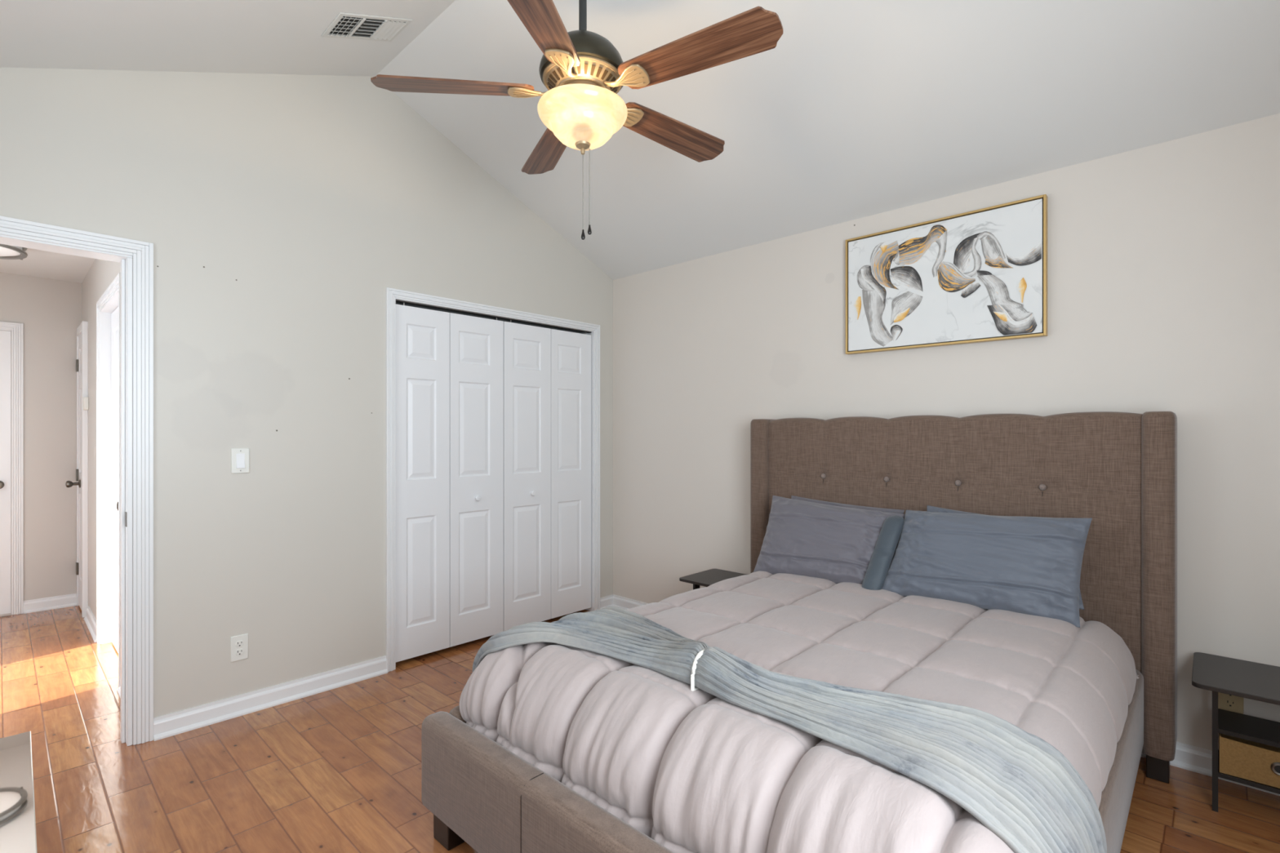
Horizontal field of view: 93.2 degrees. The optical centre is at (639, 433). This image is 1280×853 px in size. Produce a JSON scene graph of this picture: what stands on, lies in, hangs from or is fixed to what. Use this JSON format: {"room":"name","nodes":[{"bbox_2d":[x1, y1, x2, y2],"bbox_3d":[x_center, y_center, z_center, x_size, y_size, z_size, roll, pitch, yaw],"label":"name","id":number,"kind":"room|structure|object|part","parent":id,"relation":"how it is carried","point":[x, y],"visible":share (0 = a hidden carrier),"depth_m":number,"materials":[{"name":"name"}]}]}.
{"room":"bedroom","nodes":[
{"label":"bedroom","id":0,"kind":"room"},
{"bbox_2d":[0,271,81,616],"bbox_3d":[-4.679,0.075,4.162,0.100,2.430,1.430,0,0,43],"label":"wall","id":1,"kind":"structure","parent":0,"point":[50,310],"depth_m":4.45,"materials":[{"name":"beige paint"}]},
{"bbox_2d":[0,330,10,614],"bbox_3d":[-4.713,0.274,4.023,0.090,2.003,0.736,0,0,43],"label":"door","id":2,"kind":"structure","parent":1,"relation":"in","point":[5,335],"depth_m":4.28,"materials":[{"name":"white wood"}]},
{"bbox_3d":[-4.493,0.360,4.234,0.060,0.062,0.062,0,0,43],"label":"knob","id":3,"kind":"part","parent":2,"relation":"part of","materials":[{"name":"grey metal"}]},
{"bbox_2d":[0,321,23,614],"bbox_3d":[-4.722,0.250,4.031,0.018,2.080,0.860,0,0,43],"label":"trim","id":4,"kind":"structure","parent":1,"relation":"attached to","point":[16,329],"depth_m":4.31,"materials":[{"name":"white paint"}]},
{"bbox_2d":[23,593,76,613],"bbox_3d":[-4.318,1.246,4.454,0.026,0.088,0.310,0,0,43],"label":"baseboard","id":5,"kind":"structure","parent":1,"relation":"attached to","point":[69,600],"depth_m":4.44,"materials":[{"name":"white paint"}]},
{"bbox_2d":[0,248,94,283],"bbox_3d":[-3.646,-1.180,3.188,2.940,0.080,1.470,0,0,43],"label":"ceiling","id":6,"kind":"structure","parent":0,"point":[38,263],"depth_m":4.11,"materials":[{"name":"white paint"}]},
{"bbox_2d":[0,244,27,259],"bbox_3d":[-3.835,-1.097,3.483,0.436,0.085,0.436,0,0,43],"label":"flush ceiling light","id":7,"kind":"object","parent":6,"relation":"attached to","point":[6,251],"visible":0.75,"depth_m":3.58,"materials":[{"name":"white glass"}]},
{"bbox_3d":[-3.835,-1.097,3.483,0.390,0.085,0.390,0,0,43],"label":"lamp glass","id":8,"kind":"part","parent":7,"relation":"part of","materials":[{"name":"white glass"}]},
{"bbox_2d":[81,258,120,619],"bbox_3d":[-3.153,0.075,3.638,2.840,2.430,0.100,0,0,43],"label":"wall","id":9,"kind":"structure","parent":0,"point":[102,273],"depth_m":4.09,"materials":[{"name":"beige paint"}]},
{"bbox_2d":[65,333,81,609],"bbox_3d":[-4.103,0.273,4.394,0.408,2.005,0.098,0,0,43],"label":"door","id":10,"kind":"structure","parent":9,"relation":"in","point":[78,362],"depth_m":4.46,"materials":[{"name":"white wood"}]},
{"bbox_3d":[-4.114,0.365,4.391,0.060,0.060,0.078,0,0,43],"label":"knob","id":11,"kind":"part","parent":10,"relation":"part of","materials":[{"name":"grey metal"}]},
{"bbox_2d":[76,320,88,617],"bbox_3d":[-4.062,0.250,4.405,0.455,2.080,0.030,0,0,43],"label":"trim","id":12,"kind":"structure","parent":9,"relation":"attached to","point":[82,328],"depth_m":4.25,"materials":[{"name":"white paint"}]},
{"bbox_2d":[83,396,88,409],"bbox_3d":[-3.869,-0.210,4.224,0.055,0.090,0.028,0,0,43],"label":"wall sensor","id":13,"kind":"object","parent":9,"relation":"attached to","point":[86,399],"visible":1,"depth_m":4.21,"materials":[{"name":"white plastic"}]},
{"bbox_2d":[84,606,96,642],"bbox_3d":[-3.604,1.246,3.977,0.679,0.088,0.026,0,0,43],"label":"baseboard","id":14,"kind":"structure","parent":9,"relation":"attached to","point":[90,620],"depth_m":3.98,"materials":[{"name":"white paint"}]},
{"bbox_2d":[96,272,120,687],"bbox_3d":[-2.981,0.239,3.394,1.027,2.101,0.018,0,0,43],"label":"trim","id":15,"kind":"structure","parent":9,"relation":"attached to","point":[114,287],"depth_m":3.70,"materials":[{"name":"white paint"}]},
{"bbox_2d":[101,292,118,644],"bbox_3d":[-2.941,0.264,3.437,0.930,2.052,0.101,0,0,43],"label":"trim","id":16,"kind":"structure","parent":9,"relation":"attached to","point":[113,304],"depth_m":3.72,"materials":[{"name":"white paint"}]},
{"bbox_2d":[111,306,118,653],"bbox_3d":[-2.953,0.269,3.425,0.889,2.019,0.095,0,0,43],"label":"door","id":17,"kind":"structure","parent":9,"relation":"in","point":[114,315],"depth_m":3.65,"materials":[{"name":"white wood"}]},
{"bbox_2d":[116,677,120,698],"bbox_3d":[-2.387,1.246,2.829,0.614,0.088,0.026,0,0,43],"label":"baseboard","id":18,"kind":"structure","parent":9,"relation":"attached to","point":[118,690],"depth_m":3.01,"materials":[{"name":"white paint"}]},
{"bbox_2d":[0,66,613,744],"bbox_3d":[-1.514,-0.320,3.220,0.120,3.220,3.700,0,0,43],"label":"wall","id":19,"kind":"structure","parent":0,"point":[279,213],"depth_m":2.88,"materials":[{"name":"beige paint"}]},
{"bbox_2d":[0,234,132,746],"bbox_3d":[-2.402,0.273,2.277,0.124,2.034,0.745,0,0,43],"label":"trim","id":20,"kind":"structure","parent":19,"relation":"attached to","point":[126,261],"depth_m":2.50,"materials":[{"name":"white paint"}]},
{"bbox_2d":[0,215,153,745],"bbox_3d":[-2.346,0.244,2.237,0.018,2.091,0.860,0,0,43],"label":"trim","id":21,"kind":"structure","parent":19,"relation":"attached to","point":[142,252],"depth_m":2.52,"materials":[{"name":"white paint"}]},
{"bbox_2d":[124,511,126,526],"bbox_3d":[-2.131,0.355,2.509,0.036,0.060,0.004,0,0,43],"label":"strike plate","id":22,"kind":"object","parent":19,"relation":"attached to","point":[125,512],"visible":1,"depth_m":2.51,"materials":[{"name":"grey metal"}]},
{"bbox_2d":[230,633,248,662],"bbox_3d":[-1.840,0.984,2.780,0.009,0.116,0.070,0,0,43],"label":"wall outlet","id":23,"kind":"object","parent":19,"relation":"attached to","point":[239,643],"visible":1,"depth_m":2.78,"materials":[{"name":"white plastic"}]},
{"bbox_2d":[235,640,244,647],"bbox_3d":[-1.839,0.965,2.779,0.005,0.027,0.033,0,0,43],"label":"receptacle","id":24,"kind":"object","parent":23,"relation":"attached to","point":[238,643],"depth_m":2.78,"materials":[{"name":"white plastic"}]},
{"bbox_2d":[235,648,244,655],"bbox_3d":[-1.839,1.004,2.779,0.005,0.027,0.033,0,0,43],"label":"receptacle","id":25,"kind":"object","parent":23,"relation":"attached to","point":[237,651],"depth_m":2.78,"materials":[{"name":"white plastic"}]},
{"bbox_2d":[231,448,249,473],"bbox_3d":[-1.836,0.124,2.781,0.013,0.115,0.072,0,0,43],"label":"light switch","id":26,"kind":"object","parent":19,"relation":"attached to","point":[240,457],"visible":1,"depth_m":2.78,"materials":[{"name":"white plastic"}]},
{"bbox_2d":[153,655,387,741],"bbox_3d":[-1.708,1.246,2.907,0.026,0.088,0.991,0,0,43],"label":"baseboard","id":27,"kind":"structure","parent":19,"relation":"attached to","point":[169,725],"depth_m":2.84,"materials":[{"name":"white paint"}]},
{"bbox_2d":[395,302,503,662],"bbox_3d":[-1.110,0.261,3.585,0.065,1.998,0.704,0,0,43],"label":"door","id":28,"kind":"structure","parent":19,"relation":"in","point":[450,366],"depth_m":3.55,"materials":[{"name":"white wood"}]},
{"bbox_3d":[-0.990,0.393,3.687,0.030,0.036,0.036,0,0,43],"label":"knob","id":29,"kind":"part","parent":28,"relation":"part of","materials":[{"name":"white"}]},
{"bbox_2d":[386,287,599,672],"bbox_3d":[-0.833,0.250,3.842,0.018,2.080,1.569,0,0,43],"label":"trim","id":30,"kind":"structure","parent":19,"relation":"attached to","point":[392,294],"depth_m":3.30,"materials":[{"name":"white paint"}]},
{"bbox_2d":[395,300,591,333],"bbox_3d":[-0.863,-0.735,3.870,0.025,0.006,1.461,0,0,43],"label":"trim","id":31,"kind":"structure","parent":19,"relation":"attached to","point":[398,301],"depth_m":3.77,"materials":[{"name":"black metal"}]},
{"bbox_2d":[503,320,591,631],"bbox_3d":[-0.610,0.261,4.116,0.065,1.998,0.744,0,0,43],"label":"door","id":32,"kind":"structure","parent":19,"relation":"in","point":[547,371],"depth_m":4.09,"materials":[{"name":"white wood"}]},
{"bbox_3d":[-0.706,0.393,3.988,0.030,0.036,0.036,0,0,43],"label":"knob","id":33,"kind":"part","parent":32,"relation":"part of","materials":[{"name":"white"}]},
{"bbox_2d":[600,594,613,608],"bbox_3d":[-0.242,1.246,4.463,0.026,0.088,0.146,0,0,43],"label":"baseboard","id":34,"kind":"structure","parent":19,"relation":"attached to","point":[607,601],"depth_m":4.46,"materials":[{"name":"white paint"}]},
{"bbox_2d":[0,0,1279,279],"bbox_3d":[-0.007,-1.548,1.903,4.120,0.924,3.850,0,0,43],"label":"ceiling","id":35,"kind":"structure","parent":0,"point":[860,108],"depth_m":2.55,"materials":[{"name":"white paint"}]},
{"bbox_2d":[320,12,412,41],"bbox_3d":[-1.211,-1.803,2.688,0.216,0.130,0.312,0,0,43],"label":"ceiling vent","id":36,"kind":"object","parent":35,"relation":"in","point":[345,25],"visible":1,"depth_m":2.68,"materials":[{"name":"white metal"}]},
{"bbox_2d":[370,0,783,239],"bbox_3d":[-0.156,-1.286,2.102,1.335,1.237,1.311,0,0,43],"label":"ceiling fan","id":37,"kind":"object","parent":35,"relation":"hanging from","point":[583,73],"visible":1,"depth_m":1.98,"materials":[{"name":"brown wood"}]},
{"bbox_3d":[-0.627,-1.173,2.046,0.533,0.040,0.145,0,0,-5],"label":"blade","id":38,"kind":"part","parent":37,"relation":"part of","materials":[{"name":"brown wood"}]},
{"bbox_3d":[-0.293,-1.173,1.664,0.145,0.040,0.533,0,0,13],"label":"blade","id":39,"kind":"part","parent":37,"relation":"part of","materials":[{"name":"brown wood"}]},
{"bbox_3d":[-0.367,-1.173,2.481,0.145,0.040,0.533,0,0,-23],"label":"blade","id":40,"kind":"part","parent":37,"relation":"part of","materials":[{"name":"brown wood"}]},
{"bbox_3d":[-0.197,-1.059,2.085,0.309,0.126,0.309,0,0,43],"label":"lamp shade","id":41,"kind":"part","parent":37,"relation":"part of","materials":[{"name":"white"}]},
{"bbox_3d":[-0.196,-0.833,2.085,0.002,0.261,0.002,0,0,43],"label":"pull chain","id":42,"kind":"part","parent":37,"relation":"part of","materials":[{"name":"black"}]},
{"bbox_3d":[-0.173,-0.848,2.080,0.002,0.260,0.002,0,0,43],"label":"pull chain","id":43,"kind":"part","parent":37,"relation":"part of","materials":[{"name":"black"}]},
{"bbox_3d":[0.128,-1.173,2.369,0.533,0.040,0.145,0,0,-41],"label":"blade","id":44,"kind":"part","parent":37,"relation":"part of","materials":[{"name":"brown wood"}]},
{"bbox_3d":[0.174,-1.173,1.864,0.533,0.040,0.145,0,0,31],"label":"blade","id":45,"kind":"part","parent":37,"relation":"part of","materials":[{"name":"brown wood"}]},
{"bbox_2d":[0,605,1279,852],"bbox_3d":[-1.297,1.330,2.706,7.100,0.080,4.450,0,0,43],"label":"floor","id":46,"kind":"structure","parent":0,"point":[338,770],"depth_m":2.27,"materials":[{"name":"brown wood"}]},
{"bbox_2d":[0,731,37,852],"bbox_3d":[-0.863,0.919,0.583,1.116,0.742,0.404,0,0,44],"label":"dresser","id":47,"kind":"object","parent":46,"relation":"on","point":[17,805],"visible":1,"depth_m":0.91,"materials":[{"name":"white wood"}]},
{"bbox_2d":[679,568,746,589],"bbox_3d":[0.443,1.058,3.491,0.295,0.463,0.351,0,0,43],"label":"end table","id":48,"kind":"object","parent":46,"relation":"on","point":[707,578],"visible":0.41,"depth_m":3.50,"materials":[{"name":"brown laminate"}]},
{"bbox_3d":[0.391,1.066,3.575,0.015,0.448,0.230,0,0,43],"label":"panel","id":49,"kind":"part","parent":48,"relation":"part of","materials":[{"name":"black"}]},
{"bbox_2d":[421,411,1177,852],"bbox_3d":[0.649,0.602,2.146,1.815,1.377,2.207,0,0,43],"label":"frame","id":50,"kind":"object","parent":46,"relation":"on","point":[1116,470],"visible":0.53,"depth_m":2.31,"materials":[{"name":"brown fabric"}]},
{"bbox_3d":[-0.596,1.222,1.934,0.096,0.135,0.092,0,0,43],"label":"leg","id":51,"kind":"part","parent":50,"relation":"part of","materials":[{"name":"brown wood"}]},
{"bbox_3d":[0.072,1.024,2.653,0.078,0.273,1.970,0,0,43],"label":"rail","id":52,"kind":"part","parent":50,"relation":"part of","materials":[{"name":"brown fabric"}]},
{"bbox_3d":[-0.070,1.022,1.373,1.626,0.276,0.092,0,0,43],"label":"footboard","id":53,"kind":"part","parent":50,"relation":"part of","materials":[{"name":"brown fabric"}]},
{"bbox_3d":[1.343,0.442,2.871,1.638,1.057,0.109,0,0,43],"label":"headboard panel","id":54,"kind":"part","parent":50,"relation":"part of","materials":[{"name":"brown fabric"}]},
{"bbox_3d":[1.198,1.024,1.591,0.078,0.273,1.970,0,0,43],"label":"rail","id":55,"kind":"part","parent":50,"relation":"part of","materials":[{"name":"brown fabric"}]},
{"bbox_3d":[1.947,1.240,2.274,0.065,0.100,0.070,0,0,43],"label":"leg","id":56,"kind":"part","parent":50,"relation":"part of","materials":[{"name":"brown wood"}]},
{"bbox_3d":[0.649,0.880,2.129,1.400,0.219,1.880,0,0,43],"label":"mattress","id":57,"kind":"object","parent":50,"relation":"on","visible":0},
{"bbox_2d":[459,570,1139,852],"bbox_3d":[0.633,0.809,2.090,1.605,0.312,1.968,0,0,43],"label":"comforter","id":58,"kind":"object","parent":57,"relation":"on","point":[698,771],"visible":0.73,"depth_m":1.59,"materials":[{"name":"beige fabric"}]},
{"bbox_2d":[472,606,1106,852],"bbox_3d":[0.213,0.729,1.673,1.700,0.336,0.501,0,0,40],"label":"throw blanket","id":59,"kind":"object","parent":58,"relation":"on","point":[1021,788],"visible":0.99,"depth_m":1.31,"materials":[{"name":"grey fabric"}]},
{"bbox_2d":[690,649,704,690],"bbox_3d":[0.175,0.626,1.612,0.012,0.104,0.124,0,0,43],"label":"tie","id":60,"kind":"object","parent":59,"relation":"attached to","point":[700,654],"visible":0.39,"depth_m":1.57,"materials":[{"name":"white fabric"}]},
{"bbox_2d":[753,495,905,590],"bbox_3d":[0.882,0.510,2.863,0.688,0.376,0.266,0,0,43],"label":"pillow","id":61,"kind":"object","parent":58,"relation":"on","point":[837,544],"visible":1,"depth_m":2.80,"materials":[{"name":"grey fabric"}]},
{"bbox_2d":[791,495,904,568],"bbox_3d":[0.977,0.496,2.994,0.616,0.337,0.142,0,0,43],"label":"pillow","id":62,"kind":"object","parent":58,"relation":"on","point":[886,510],"visible":0.08,"depth_m":2.97,"materials":[{"name":"grey fabric"}]},
{"bbox_2d":[881,510,1092,627],"bbox_3d":[1.355,0.501,2.433,0.725,0.373,0.236,0,0,43],"label":"pillow","id":63,"kind":"object","parent":58,"relation":"on","point":[1032,566],"visible":0.98,"depth_m":2.34,"materials":[{"name":"blue fabric"}]},
{"bbox_2d":[926,505,1084,609],"bbox_3d":[1.471,0.495,2.527,0.635,0.340,0.140,0,0,43],"label":"pillow","id":64,"kind":"object","parent":58,"relation":"on","point":[930,508],"visible":0.06,"depth_m":2.66,"materials":[{"name":"fabric"}]},
{"bbox_2d":[1191,652,1279,812],"bbox_3d":[2.124,1.058,2.013,0.420,0.463,0.397,0,0,43],"label":"end table","id":65,"kind":"object","parent":46,"relation":"on","point":[1259,682],"visible":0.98,"depth_m":2.06,"materials":[{"name":"brown laminate"}]},
{"bbox_3d":[2.036,1.066,2.142,0.015,0.448,0.210,0,0,43],"label":"panel","id":66,"kind":"part","parent":65,"relation":"part of","materials":[{"name":"black metal"}]},
{"bbox_2d":[1217,708,1279,747],"bbox_3d":[2.147,1.012,2.038,0.290,0.015,0.208,0,0,43],"label":"shelf","id":67,"kind":"object","parent":65,"relation":"attached to","point":[1244,726],"depth_m":2.07,"materials":[{"name":"black"}]},
{"bbox_2d":[1217,749,1279,794],"bbox_3d":[2.147,1.163,2.038,0.290,0.015,0.208,0,0,43],"label":"shelf","id":68,"kind":"object","parent":65,"relation":"attached to","point":[1241,780],"depth_m":2.01,"materials":[{"name":"black"}]},
{"bbox_2d":[1218,733,1279,788],"bbox_3d":[2.145,1.093,2.036,0.284,0.122,0.204,0,0,43],"label":"fabric bin","id":69,"kind":"object","parent":65,"relation":"on","point":[1258,762],"visible":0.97,"depth_m":2.02,"materials":[{"name":"brown fabric"}]},
{"bbox_2d":[613,113,1279,751],"bbox_3d":[1.252,0.045,3.238,4.120,2.490,0.120,0,0,43],"label":"wall","id":70,"kind":"structure","parent":0,"point":[1163,259],"depth_m":2.60,"materials":[{"name":"beige paint"}]},
{"bbox_2d":[845,194,1047,354],"bbox_3d":[1.444,-0.734,2.948,0.906,0.612,0.038,0,0,43],"label":"framed painting","id":71,"kind":"object","parent":70,"relation":"attached to","point":[980,275],"visible":1,"depth_m":2.89,"materials":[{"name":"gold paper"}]},
{"bbox_2d":[613,594,1279,795],"bbox_3d":[1.190,1.246,3.195,3.850,0.088,0.026,0,0,43],"label":"baseboard","id":72,"kind":"structure","parent":70,"relation":"attached to","point":[1189,757],"depth_m":2.33,"materials":[{"name":"white paint"}]},
{"bbox_2d":[1217,692,1243,714],"bbox_3d":[2.201,0.985,2.255,0.070,0.116,0.009,0,0,43],"label":"wall outlet","id":73,"kind":"object","parent":70,"relation":"attached to","point":[1227,702],"visible":0.48,"depth_m":2.25,"materials":[{"name":"beige plastic"}]},
{"bbox_2d":[1224,698,1236,707],"bbox_3d":[2.200,1.004,2.254,0.033,0.027,0.005,0,0,43],"label":"receptacle","id":74,"kind":"object","parent":73,"relation":"attached to","point":[1228,703],"depth_m":2.25,"materials":[{"name":"beige plastic"}]}
]}

